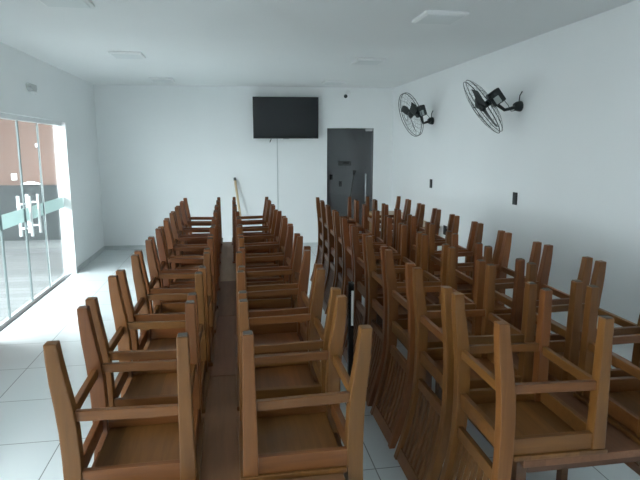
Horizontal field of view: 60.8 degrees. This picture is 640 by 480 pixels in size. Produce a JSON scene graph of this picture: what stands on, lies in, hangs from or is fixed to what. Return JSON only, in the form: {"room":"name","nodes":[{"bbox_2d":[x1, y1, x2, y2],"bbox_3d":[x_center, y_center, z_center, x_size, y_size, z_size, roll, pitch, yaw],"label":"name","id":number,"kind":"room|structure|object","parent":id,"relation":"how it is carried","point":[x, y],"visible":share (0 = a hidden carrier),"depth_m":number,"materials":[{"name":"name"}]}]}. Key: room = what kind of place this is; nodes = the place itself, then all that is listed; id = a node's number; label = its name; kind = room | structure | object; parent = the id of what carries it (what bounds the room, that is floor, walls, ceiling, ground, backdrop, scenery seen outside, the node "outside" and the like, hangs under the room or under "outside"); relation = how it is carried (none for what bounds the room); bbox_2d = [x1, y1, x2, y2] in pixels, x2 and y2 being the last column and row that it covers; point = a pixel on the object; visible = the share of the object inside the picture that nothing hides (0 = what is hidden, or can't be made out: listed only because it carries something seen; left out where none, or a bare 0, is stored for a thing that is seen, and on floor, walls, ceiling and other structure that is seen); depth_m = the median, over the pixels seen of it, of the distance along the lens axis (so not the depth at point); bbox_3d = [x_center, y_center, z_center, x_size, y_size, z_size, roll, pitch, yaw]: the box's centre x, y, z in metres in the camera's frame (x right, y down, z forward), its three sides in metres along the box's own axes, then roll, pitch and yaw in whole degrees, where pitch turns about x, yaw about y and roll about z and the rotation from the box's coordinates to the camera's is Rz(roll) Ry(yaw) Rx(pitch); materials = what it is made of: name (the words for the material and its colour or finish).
{"room":"dining hall","nodes":[
{"label":"dining hall","id":0,"kind":"room"},
{"bbox_2d":[0,42,103,272],"bbox_3d":[-2.902,-0.267,3.752,0.150,2.770,11.530,-2,10,-9],"label":"wall","id":1,"kind":"structure","parent":0,"point":[62,96],"depth_m":7.67,"materials":[{"name":"paint"}]},
{"bbox_2d":[26,83,37,93],"bbox_3d":[-3.206,-1.687,6.076,0.069,0.097,0.200,-2,10,-9],"label":"emergency light","id":2,"kind":"object","parent":1,"relation":"attached to","point":[32,88],"visible":1,"depth_m":6.03,"materials":[{"name":"grey plastic"}]},
{"bbox_2d":[0,112,77,330],"bbox_3d":[-3.283,-0.325,6.130,0.167,2.090,2.900,-2,10,-9],"label":"door","id":3,"kind":"structure","parent":1,"relation":"in","point":[26,215],"depth_m":6.58,"materials":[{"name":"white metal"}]},
{"bbox_2d":[77,246,104,271],"bbox_3d":[-3.591,0.280,8.597,0.012,0.070,1.730,-2,10,-9],"label":"baseboard","id":4,"kind":"structure","parent":1,"relation":"attached to","point":[102,249],"depth_m":8.46,"materials":[{"name":"tile"}]},
{"bbox_2d":[93,85,393,245],"bbox_3d":[-1.162,-1.249,9.539,5.192,2.770,0.150,-1,10,-5],"label":"wall","id":5,"kind":"structure","parent":0,"point":[159,146],"depth_m":9.39,"materials":[{"name":"paint"}]},
{"bbox_2d":[105,242,317,249],"bbox_3d":[-1.234,0.097,9.678,5.031,0.070,0.012,-1,10,-5],"label":"baseboard","id":6,"kind":"structure","parent":5,"relation":"attached to","point":[125,247],"depth_m":9.48,"materials":[{"name":"tile"}]},
{"bbox_2d":[277,139,278,210],"bbox_3d":[-0.740,-0.867,9.561,0.015,1.870,0.012,-1,10,-5],"label":"duct","id":7,"kind":"object","parent":5,"relation":"attached to","point":[277,139],"visible":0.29,"depth_m":9.49,"materials":[{"name":"grey plastic"}]},
{"bbox_2d":[252,97,318,141],"bbox_3d":[-0.583,-2.047,9.296,1.110,0.757,0.168,-1,10,-5],"label":"television","id":8,"kind":"object","parent":5,"relation":"attached to","point":[273,117],"visible":1,"depth_m":9.23,"materials":[{"name":"black plastic"}]},
{"bbox_2d":[344,91,350,97],"bbox_3d":[0.457,-2.497,9.348,0.085,0.134,0.176,5,11,28],"label":"security camera","id":9,"kind":"object","parent":5,"relation":"attached to","point":[347,93],"visible":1,"depth_m":9.37,"materials":[{"name":"white plastic"}]},
{"bbox_2d":[327,128,372,210],"bbox_3d":[0.532,-0.931,9.713,0.816,2.075,0.082,-1,10,-5],"label":"door","id":10,"kind":"structure","parent":5,"relation":"in","point":[327,128],"depth_m":9.68,"materials":[{"name":"grey metal"}]},
{"bbox_2d":[0,0,634,87],"bbox_3d":[-0.334,-1.749,3.852,5.330,0.120,11.680,-2,10,-9],"label":"ceiling","id":11,"kind":"structure","parent":0,"point":[260,43],"depth_m":5.08,"materials":[{"name":"paint"}]},
{"bbox_2d":[38,0,94,7],"bbox_3d":[-1.771,-1.657,3.761,0.340,0.030,0.340,-2,10,-9],"label":"recessed light","id":12,"kind":"object","parent":11,"relation":"in","point":[49,3],"visible":1,"depth_m":3.80,"materials":[{"name":"white plastic"}]},
{"bbox_2d":[108,51,145,58],"bbox_3d":[-2.130,-2.042,6.031,0.340,0.030,0.340,-2,10,-9],"label":"recessed light","id":13,"kind":"object","parent":11,"relation":"in","point":[116,54],"visible":1,"depth_m":5.94,"materials":[{"name":"white plastic"}]},
{"bbox_2d":[111,54,142,58],"bbox_3d":[-2.130,-2.029,6.033,0.290,0.004,0.290,-2,10,-9],"label":"diffuser","id":14,"kind":"object","parent":13,"relation":"attached to","point":[118,56],"depth_m":6.01,"materials":[{"name":"white plastic"}]},
{"bbox_2d":[149,77,174,81],"bbox_3d":[-2.386,-2.416,8.237,0.340,0.030,0.340,-2,10,-9],"label":"recessed light","id":15,"kind":"object","parent":11,"relation":"in","point":[151,79],"visible":1,"depth_m":8.14,"materials":[{"name":"white plastic"}]},
{"bbox_2d":[152,80,171,81],"bbox_3d":[-2.386,-2.404,8.239,0.290,0.004,0.290,-2,10,-9],"label":"diffuser","id":16,"kind":"object","parent":15,"relation":"attached to","point":[152,80],"depth_m":8.23,"materials":[{"name":"white plastic"}]},
{"bbox_2d":[351,58,385,64],"bbox_3d":[0.574,-2.116,6.470,0.340,0.030,0.340,-2,10,-9],"label":"recessed light","id":17,"kind":"object","parent":11,"relation":"in","point":[359,61],"visible":1,"depth_m":6.36,"materials":[{"name":"white plastic"}]},
{"bbox_2d":[354,61,382,64],"bbox_3d":[0.574,-2.104,6.472,0.290,0.004,0.290,-2,10,-9],"label":"diffuser","id":18,"kind":"object","parent":17,"relation":"attached to","point":[355,62],"depth_m":6.44,"materials":[{"name":"white plastic"}]},
{"bbox_2d":[412,10,468,24],"bbox_3d":[0.940,-1.745,4.281,0.340,0.030,0.340,-2,10,-9],"label":"recessed light","id":19,"kind":"object","parent":11,"relation":"in","point":[428,16],"visible":1,"depth_m":4.21,"materials":[{"name":"white plastic"}]},
{"bbox_2d":[416,14,463,24],"bbox_3d":[0.940,-1.732,4.283,0.290,0.004,0.290,-2,10,-9],"label":"diffuser","id":20,"kind":"object","parent":19,"relation":"attached to","point":[448,19],"depth_m":4.24,"materials":[{"name":"white plastic"}]},
{"bbox_3d":[0.222,-2.475,8.581,0.340,0.030,0.340,-2,10,-9],"label":"recessed light","id":21,"kind":"object","parent":11,"relation":"in","visible":0},
{"bbox_2d":[323,82,343,84],"bbox_3d":[0.222,-2.462,8.583,0.290,0.004,0.290,-2,10,-9],"label":"diffuser","id":22,"kind":"object","parent":21,"relation":"attached to","point":[324,83],"depth_m":8.54,"materials":[{"name":"white plastic"}]},
{"bbox_2d":[0,246,639,479],"bbox_3d":[-0.334,1.090,4.334,5.330,0.100,11.680,-2,10,-9],"label":"floor","id":23,"kind":"structure","parent":0,"point":[29,436],"depth_m":4.08,"materials":[{"name":"white tile"}]},
{"bbox_2d":[208,316,237,376],"bbox_3d":[-0.511,0.901,3.019,0.760,0.713,0.912,-2,10,-9],"label":"dining table","id":24,"kind":"object","parent":23,"relation":"on","point":[225,359],"visible":0.02,"depth_m":2.84,"materials":[{"name":"brown wood"}]},
{"bbox_2d":[116,252,215,365],"bbox_3d":[-0.785,0.578,2.776,0.488,0.967,0.406,-1,10,-8],"label":"dining chair","id":25,"kind":"object","parent":24,"relation":"on","point":[149,339],"visible":0.49,"depth_m":2.84,"materials":[{"name":"brown wood"}]},
{"bbox_2d":[134,237,217,332],"bbox_3d":[-0.860,0.499,3.244,0.488,0.967,0.406,-1,10,-8],"label":"dining chair","id":26,"kind":"object","parent":24,"relation":"on","point":[154,286],"visible":0.34,"depth_m":3.33,"materials":[{"name":"brown wood"}]},
{"bbox_2d":[239,236,310,310],"bbox_3d":[-0.256,0.483,3.334,0.488,0.967,0.406,-1,10,-9],"label":"dining chair","id":27,"kind":"object","parent":24,"relation":"on","point":[277,303],"visible":0.27,"depth_m":3.45,"materials":[{"name":"brown wood"}]},
{"bbox_2d":[235,250,322,364],"bbox_3d":[-0.194,0.564,2.860,0.488,0.967,0.406,-2,10,-10],"label":"dining chair","id":28,"kind":"object","parent":24,"relation":"on","point":[289,331],"visible":0.29,"depth_m":2.97,"materials":[{"name":"brown wood"}]},
{"bbox_2d":[217,281,235,316],"bbox_3d":[-0.659,0.750,3.909,0.760,0.713,0.912,-2,10,-9],"label":"dining table","id":29,"kind":"object","parent":23,"relation":"on","point":[227,292],"visible":0.02,"depth_m":3.77,"materials":[{"name":"brown wood"}]},
{"bbox_2d":[148,227,218,308],"bbox_3d":[-0.936,0.420,3.708,0.488,0.967,0.406,-2,10,-9],"label":"dining chair","id":30,"kind":"object","parent":29,"relation":"on","point":[162,260],"visible":0.34,"depth_m":3.78,"materials":[{"name":"brown wood"}]},
{"bbox_2d":[158,218,219,289],"bbox_3d":[-1.008,0.344,4.155,0.488,0.967,0.406,-2,10,-10],"label":"dining chair","id":31,"kind":"object","parent":29,"relation":"on","point":[166,233],"visible":0.34,"depth_m":4.21,"materials":[{"name":"brown wood"}]},
{"bbox_2d":[237,217,292,281],"bbox_3d":[-0.404,0.329,4.245,0.488,0.967,0.406,-2,10,-10],"label":"dining chair","id":32,"kind":"object","parent":29,"relation":"on","point":[285,224],"visible":0.18,"depth_m":4.35,"materials":[{"name":"brown wood"}]},
{"bbox_2d":[236,225,299,299],"bbox_3d":[-0.335,0.406,3.789,0.488,0.967,0.406,-2,10,-10],"label":"dining chair","id":33,"kind":"object","parent":29,"relation":"on","point":[288,257],"visible":0.23,"depth_m":3.89,"materials":[{"name":"brown wood"}]},
{"bbox_2d":[221,242,232,257],"bbox_3d":[-0.957,0.448,5.689,0.760,0.713,0.912,-2,10,-9],"label":"dining table","id":34,"kind":"object","parent":23,"relation":"on","point":[227,252],"visible":0.05,"depth_m":5.57,"materials":[{"name":"brown wood"}]},
{"bbox_2d":[176,201,222,253],"bbox_3d":[-1.241,0.110,5.532,0.488,0.967,0.406,-1,10,-8],"label":"dining chair","id":35,"kind":"object","parent":34,"relation":"on","point":[185,223],"visible":0.22,"depth_m":5.64,"materials":[{"name":"brown wood"}]},
{"bbox_2d":[180,197,222,243],"bbox_3d":[-1.318,0.031,5.999,0.488,0.967,0.406,-2,10,-9],"label":"dining chair","id":36,"kind":"object","parent":34,"relation":"on","point":[189,218],"visible":0.25,"depth_m":6.11,"materials":[{"name":"brown wood"}]},
{"bbox_2d":[232,197,269,244],"bbox_3d":[-0.737,0.016,6.090,0.488,0.967,0.406,-1,10,-8],"label":"dining chair","id":37,"kind":"object","parent":34,"relation":"on","point":[234,198],"visible":0.28,"depth_m":6.20,"materials":[{"name":"brown wood"}]},
{"bbox_2d":[232,201,273,249],"bbox_3d":[-0.658,0.093,5.632,0.488,0.967,0.406,-2,10,-10],"label":"dining chair","id":38,"kind":"object","parent":34,"relation":"on","point":[268,211],"visible":0.23,"depth_m":5.75,"materials":[{"name":"brown wood"}]},
{"bbox_2d":[220,258,235,280],"bbox_3d":[-0.808,0.599,4.799,0.760,0.713,0.912,-2,10,-9],"label":"dining table","id":39,"kind":"object","parent":23,"relation":"on","point":[227,271],"visible":0.02,"depth_m":4.66,"materials":[{"name":"brown wood"}]},
{"bbox_2d":[164,212,220,275],"bbox_3d":[-1.091,0.266,4.613,0.488,0.967,0.406,-2,10,-9],"label":"dining chair","id":40,"kind":"object","parent":39,"relation":"on","point":[176,239],"visible":0.38,"depth_m":4.70,"materials":[{"name":"brown wood"}]},
{"bbox_2d":[171,206,220,263],"bbox_3d":[-1.169,0.187,5.082,0.488,0.967,0.406,-2,10,-9],"label":"dining chair","id":41,"kind":"object","parent":39,"relation":"on","point":[181,231],"visible":0.3,"depth_m":5.18,"materials":[{"name":"brown wood"}]},
{"bbox_2d":[232,205,277,262],"bbox_3d":[-0.582,0.172,5.170,0.488,0.967,0.406,-1,10,-8],"label":"dining chair","id":42,"kind":"object","parent":39,"relation":"on","point":[273,214],"visible":0.37,"depth_m":4.97,"materials":[{"name":"brown wood"}]},
{"bbox_2d":[235,211,285,270],"bbox_3d":[-0.484,0.251,4.707,0.488,0.967,0.406,-2,10,-10],"label":"dining chair","id":43,"kind":"object","parent":39,"relation":"on","point":[276,237],"visible":0.21,"depth_m":4.81,"materials":[{"name":"brown wood"}]},
{"bbox_2d":[234,177,242,226],"bbox_3d":[-1.323,-0.454,9.414,0.338,1.236,0.329,-2,10,-9],"label":"broom","id":44,"kind":"object","parent":23,"relation":"on","point":[235,182],"visible":0.23,"depth_m":9.40,"materials":[{"name":"brown wood"}]},
{"bbox_2d":[200,375,344,479],"bbox_3d":[-0.362,1.052,2.129,0.760,0.713,0.912,-2,10,-9],"label":"dining table","id":45,"kind":"object","parent":23,"relation":"on","point":[220,450],"visible":0.16,"depth_m":1.98,"materials":[{"name":"brown wood"}]},
{"bbox_2d":[43,300,204,479],"bbox_3d":[-0.648,0.735,1.851,0.488,0.967,0.406,-2,10,-10],"label":"dining chair","id":46,"kind":"object","parent":45,"relation":"on","point":[162,441],"visible":1,"depth_m":1.77,"materials":[{"name":"brown wood"}]},
{"bbox_2d":[85,272,209,412],"bbox_3d":[-0.724,0.657,2.313,0.488,0.967,0.406,-1,10,-8],"label":"dining chair","id":47,"kind":"object","parent":45,"relation":"on","point":[156,387],"visible":0.5,"depth_m":2.33,"materials":[{"name":"brown wood"}]},
{"bbox_2d":[236,268,340,410],"bbox_3d":[-0.122,0.641,2.405,0.488,0.967,0.406,-2,10,-9],"label":"dining chair","id":48,"kind":"object","parent":45,"relation":"on","point":[307,377],"visible":0.48,"depth_m":2.43,"materials":[{"name":"brown wood"}]},
{"bbox_2d":[237,295,372,479],"bbox_3d":[-0.043,0.720,1.940,0.488,0.967,0.406,-2,10,-10],"label":"dining chair","id":49,"kind":"object","parent":45,"relation":"on","point":[300,435],"visible":0.99,"depth_m":1.75,"materials":[{"name":"brown wood"}]},
{"bbox_2d":[347,281,353,375],"bbox_3d":[0.189,0.720,3.402,0.080,0.941,0.080,-2,10,-9],"label":"post","id":50,"kind":"object","parent":23,"relation":"on","point":[350,284],"visible":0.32,"depth_m":3.35,"materials":[{"name":"black paint"}]},
{"bbox_2d":[361,292,438,329],"bbox_3d":[0.707,0.701,4.196,0.760,0.713,0.912,-1,10,-7],"label":"dining table","id":51,"kind":"object","parent":23,"relation":"on","point":[431,296],"visible":0.02,"depth_m":3.75,"materials":[{"name":"brown wood"}]},
{"bbox_2d":[342,217,402,345],"bbox_3d":[0.371,0.326,4.264,0.488,0.967,0.406,-1,10,-6],"label":"dining chair","id":52,"kind":"object","parent":51,"relation":"on","point":[348,249],"visible":0.45,"depth_m":4.35,"materials":[{"name":"brown wood"}]},
{"bbox_2d":[342,224,422,362],"bbox_3d":[0.426,0.400,3.828,0.488,0.967,0.406,-1,10,-8],"label":"dining chair","id":53,"kind":"object","parent":51,"relation":"on","point":[360,286],"visible":0.48,"depth_m":3.90,"materials":[{"name":"brown wood"}]},
{"bbox_2d":[409,215,477,276],"bbox_3d":[0.995,0.307,4.374,0.488,0.967,0.406,-1,10,-8],"label":"dining chair","id":54,"kind":"object","parent":51,"relation":"on","point":[455,226],"visible":0.21,"depth_m":4.43,"materials":[{"name":"brown wood"}]},
{"bbox_2d":[427,223,504,297],"bbox_3d":[1.052,0.383,3.928,0.488,0.967,0.406,-1,10,-6],"label":"dining chair","id":55,"kind":"object","parent":51,"relation":"on","point":[463,286],"visible":0.22,"depth_m":4.01,"materials":[{"name":"brown wood"}]},
{"bbox_2d":[369,211,439,230],"bbox_3d":[1.215,0.004,8.376,0.550,0.690,1.900,-2,10,-9],"label":"side table","id":56,"kind":"object","parent":23,"relation":"on","point":[370,212],"visible":0.09,"depth_m":8.99,"materials":[{"name":"brown wood"}]},
{"bbox_2d":[397,320,518,468],"bbox_3d":[0.838,0.856,3.283,0.760,0.713,0.912,-2,10,-9],"label":"dining table","id":57,"kind":"object","parent":23,"relation":"on","point":[428,380],"visible":0.02,"depth_m":2.82,"materials":[{"name":"brown wood"}]},
{"bbox_2d":[365,234,449,405],"bbox_3d":[0.493,0.475,3.382,0.488,0.967,0.406,-2,10,-9],"label":"dining chair","id":58,"kind":"object","parent":57,"relation":"on","point":[376,305],"visible":0.56,"depth_m":3.36,"materials":[{"name":"brown wood"}]},
{"bbox_2d":[370,247,485,448],"bbox_3d":[0.563,0.552,2.930,0.488,0.967,0.406,-2,10,-9],"label":"dining chair","id":59,"kind":"object","parent":57,"relation":"on","point":[390,405],"visible":0.67,"depth_m":2.91,"materials":[{"name":"brown wood"}]},
{"bbox_2d":[451,232,541,323],"bbox_3d":[1.112,0.459,3.478,0.488,0.967,0.406,-1,10,-8],"label":"dining chair","id":60,"kind":"object","parent":57,"relation":"on","point":[502,268],"visible":0.28,"depth_m":3.52,"materials":[{"name":"brown wood"}]},
{"bbox_2d":[483,244,592,342],"bbox_3d":[1.189,0.536,3.027,0.488,0.967,0.406,-1,10,-8],"label":"dining chair","id":61,"kind":"object","parent":57,"relation":"on","point":[514,318],"visible":0.21,"depth_m":2.82,"materials":[{"name":"brown wood"}]},
{"bbox_2d":[435,353,639,479],"bbox_3d":[0.986,1.007,2.393,0.760,0.713,0.912,-2,10,-9],"label":"dining table","id":62,"kind":"object","parent":23,"relation":"on","point":[620,448],"visible":0.12,"depth_m":1.94,"materials":[{"name":"brown wood"}]},
{"bbox_2d":[394,264,536,479],"bbox_3d":[0.639,0.628,2.479,0.488,0.967,0.406,-2,10,-9],"label":"dining chair","id":63,"kind":"object","parent":62,"relation":"on","point":[425,433],"visible":0.84,"depth_m":2.46,"materials":[{"name":"brown wood"}]},
{"bbox_2d":[439,288,613,479],"bbox_3d":[0.714,0.705,2.030,0.488,0.967,0.406,-1,10,-8],"label":"dining chair","id":64,"kind":"object","parent":62,"relation":"on","point":[526,421],"visible":1,"depth_m":1.96,"materials":[{"name":"brown wood"}]},
{"bbox_2d":[517,260,639,475],"bbox_3d":[1.262,0.612,2.579,0.488,0.967,0.406,-1,10,-9],"label":"dining chair","id":65,"kind":"object","parent":62,"relation":"on","point":[569,348],"visible":0.23,"depth_m":2.40,"materials":[{"name":"brown wood"}]},
{"bbox_2d":[573,285,639,444],"bbox_3d":[1.338,0.686,2.139,0.488,0.967,0.406,-1,10,-8],"label":"dining chair","id":66,"kind":"object","parent":62,"relation":"on","point":[623,414],"visible":0.84,"depth_m":2.21,"materials":[{"name":"brown wood"}]},
{"bbox_3d":[0.597,0.549,5.092,0.760,0.713,0.912,-1,10,-7],"label":"dining table","id":67,"kind":"object","parent":23,"relation":"on","visible":0},
{"bbox_2d":[322,205,375,313],"bbox_3d":[0.260,0.172,5.172,0.488,0.967,0.406,-1,10,-8],"label":"dining chair","id":68,"kind":"object","parent":67,"relation":"on","point":[331,271],"visible":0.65,"depth_m":5.24,"materials":[{"name":"brown wood"}]},
{"bbox_2d":[334,210,388,294],"bbox_3d":[0.319,0.249,4.714,0.488,0.967,0.406,-1,10,-6],"label":"dining chair","id":69,"kind":"object","parent":67,"relation":"on","point":[339,281],"visible":0.48,"depth_m":4.80,"materials":[{"name":"brown wood"}]},
{"bbox_2d":[383,204,436,259],"bbox_3d":[0.883,0.154,5.275,0.488,0.967,0.406,-1,10,-7],"label":"dining chair","id":70,"kind":"object","parent":67,"relation":"on","point":[419,228],"visible":0.23,"depth_m":5.33,"materials":[{"name":"brown wood"}]},
{"bbox_2d":[394,209,454,263],"bbox_3d":[0.939,0.229,4.833,0.488,0.967,0.406,-1,10,-6],"label":"dining chair","id":71,"kind":"object","parent":67,"relation":"on","point":[438,238],"visible":0.19,"depth_m":4.89,"materials":[{"name":"brown wood"}]},
{"bbox_3d":[0.486,0.397,5.988,0.760,0.713,0.912,-1,10,-7],"label":"dining table","id":72,"kind":"object","parent":23,"relation":"on","visible":0},
{"bbox_2d":[310,197,356,281],"bbox_3d":[0.153,0.018,6.075,0.488,0.967,0.406,-1,10,-8],"label":"dining chair","id":73,"kind":"object","parent":72,"relation":"on","point":[318,201],"visible":0.41,"depth_m":6.18,"materials":[{"name":"brown wood"}]},
{"bbox_2d":[321,200,365,279],"bbox_3d":[0.206,0.095,5.622,0.488,0.967,0.406,-1,10,-7],"label":"dining chair","id":74,"kind":"object","parent":72,"relation":"on","point":[325,254],"visible":0.44,"depth_m":5.71,"materials":[{"name":"brown wood"}]},
{"bbox_2d":[366,196,409,236],"bbox_3d":[0.774,0.002,6.173,0.488,0.967,0.406,-1,10,-7],"label":"dining chair","id":75,"kind":"object","parent":72,"relation":"on","point":[398,199],"visible":0.18,"depth_m":6.24,"materials":[{"name":"brown wood"}]},
{"bbox_2d":[374,200,420,244],"bbox_3d":[0.823,0.076,5.737,0.488,0.967,0.406,-1,10,-7],"label":"dining chair","id":76,"kind":"object","parent":72,"relation":"on","point":[408,205],"visible":0.21,"depth_m":5.52,"materials":[{"name":"brown wood"}]},
{"bbox_2d":[327,128,371,231],"bbox_3d":[0.345,-1.334,10.547,2.000,2.600,1.525,-1,10,-5],"label":"wall","id":77,"kind":"structure","parent":0,"point":[354,145],"depth_m":11.22,"materials":[{"name":"paint"}]},
{"bbox_2d":[338,161,350,165],"bbox_3d":[0.505,-1.570,11.165,0.260,0.090,0.057,-1,10,-5],"label":"wall box","id":78,"kind":"object","parent":77,"relation":"attached to","point":[340,163],"visible":1,"depth_m":11.14,"materials":[{"name":"grey"}]},
{"bbox_2d":[391,0,639,368],"bbox_3d":[2.250,-0.366,4.338,0.150,2.770,11.330,-2,10,-9],"label":"wall","id":79,"kind":"structure","parent":0,"point":[571,156],"depth_m":4.90,"materials":[{"name":"paint"}]},
{"bbox_2d":[398,92,433,136],"bbox_3d":[1.367,-1.730,7.540,0.492,0.590,0.617,-2,10,-9],"label":"wall fan","id":80,"kind":"object","parent":79,"relation":"attached to","point":[418,111],"visible":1,"depth_m":7.51,"materials":[{"name":"black plastic"}]},
{"bbox_2d":[443,225,446,234],"bbox_3d":[1.683,-0.132,7.351,0.017,0.125,0.100,-2,10,-9],"label":"wall socket","id":81,"kind":"object","parent":79,"relation":"attached to","point":[444,226],"visible":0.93,"depth_m":7.34,"materials":[{"name":"black plastic"}]},
{"bbox_2d":[463,80,523,133],"bbox_3d":[1.635,-1.320,5.411,0.568,0.519,0.542,-6,12,-33],"label":"wall fan","id":82,"kind":"object","parent":79,"relation":"attached to","point":[495,97],"visible":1,"depth_m":5.33,"materials":[{"name":"black plastic"}]},
{"bbox_2d":[512,192,517,204],"bbox_3d":[1.972,-0.420,5.521,0.017,0.125,0.078,-2,10,-9],"label":"wall switch","id":83,"kind":"object","parent":79,"relation":"attached to","point":[514,199],"visible":1,"depth_m":5.51,"materials":[{"name":"black plastic"}]},
{"bbox_3d":[0.348,0.004,10.736,2.000,0.100,1.450,-1,10,-5],"label":"floor","id":84,"kind":"structure","parent":0,"visible":0},
{"bbox_2d":[347,170,355,212],"bbox_3d":[0.594,-0.750,11.005,0.460,1.297,0.187,-8,13,-41],"label":"broom","id":85,"kind":"object","parent":84,"relation":"on","point":[354,171],"visible":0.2,"depth_m":11.05,"materials":[{"name":"black plastic"}]},
{"label":"outside","id":86,"kind":"structure","parent":0,"visible":0},
{"bbox_2d":[0,239,64,322],"bbox_3d":[-6.849,1.230,3.691,7.740,0.100,15.000,-2,10,-9],"label":"floor","id":87,"kind":"structure","parent":86,"point":[15,251],"depth_m":8.07,"materials":[{"name":"grey tile"}]},
{"bbox_2d":[53,125,64,268],"bbox_3d":[-3.764,-0.908,8.037,0.135,2.700,0.260,-2,10,-9],"label":"pillar","id":88,"kind":"structure","parent":87,"relation":"on","point":[53,125],"depth_m":7.93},
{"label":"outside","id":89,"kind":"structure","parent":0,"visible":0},
{"bbox_2d":[0,119,57,184],"bbox_3d":[-7.303,-2.103,10.297,6.400,4.200,0.300,-2,10,-9],"label":"wall","id":90,"kind":"structure","parent":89,"point":[9,162],"depth_m":10.49,"materials":[{"name":"paint"}]},
{"bbox_2d":[11,174,16,179],"bbox_3d":[-5.903,-1.217,10.516,0.100,0.130,0.020,-2,10,-9],"label":"switch plate","id":91,"kind":"object","parent":90,"relation":"attached to","point":[13,176],"visible":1,"depth_m":10.51,"materials":[{"name":"white plastic"}]},
{"bbox_2d":[0,185,61,240],"bbox_3d":[-7.266,-0.487,10.341,6.400,1.060,0.160,-2,10,-9],"label":"wainscot","id":92,"kind":"structure","parent":90,"relation":"attached to","point":[8,193],"depth_m":10.53,"materials":[{"name":"paint"}]},
{"bbox_2d":[23,181,39,184],"bbox_3d":[-5.578,-1.101,10.518,0.340,0.068,0.130,-2,10,-9],"label":"folded cloth","id":93,"kind":"object","parent":92,"relation":"on","point":[27,182],"visible":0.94,"depth_m":10.48,"materials":[{"name":"white"}]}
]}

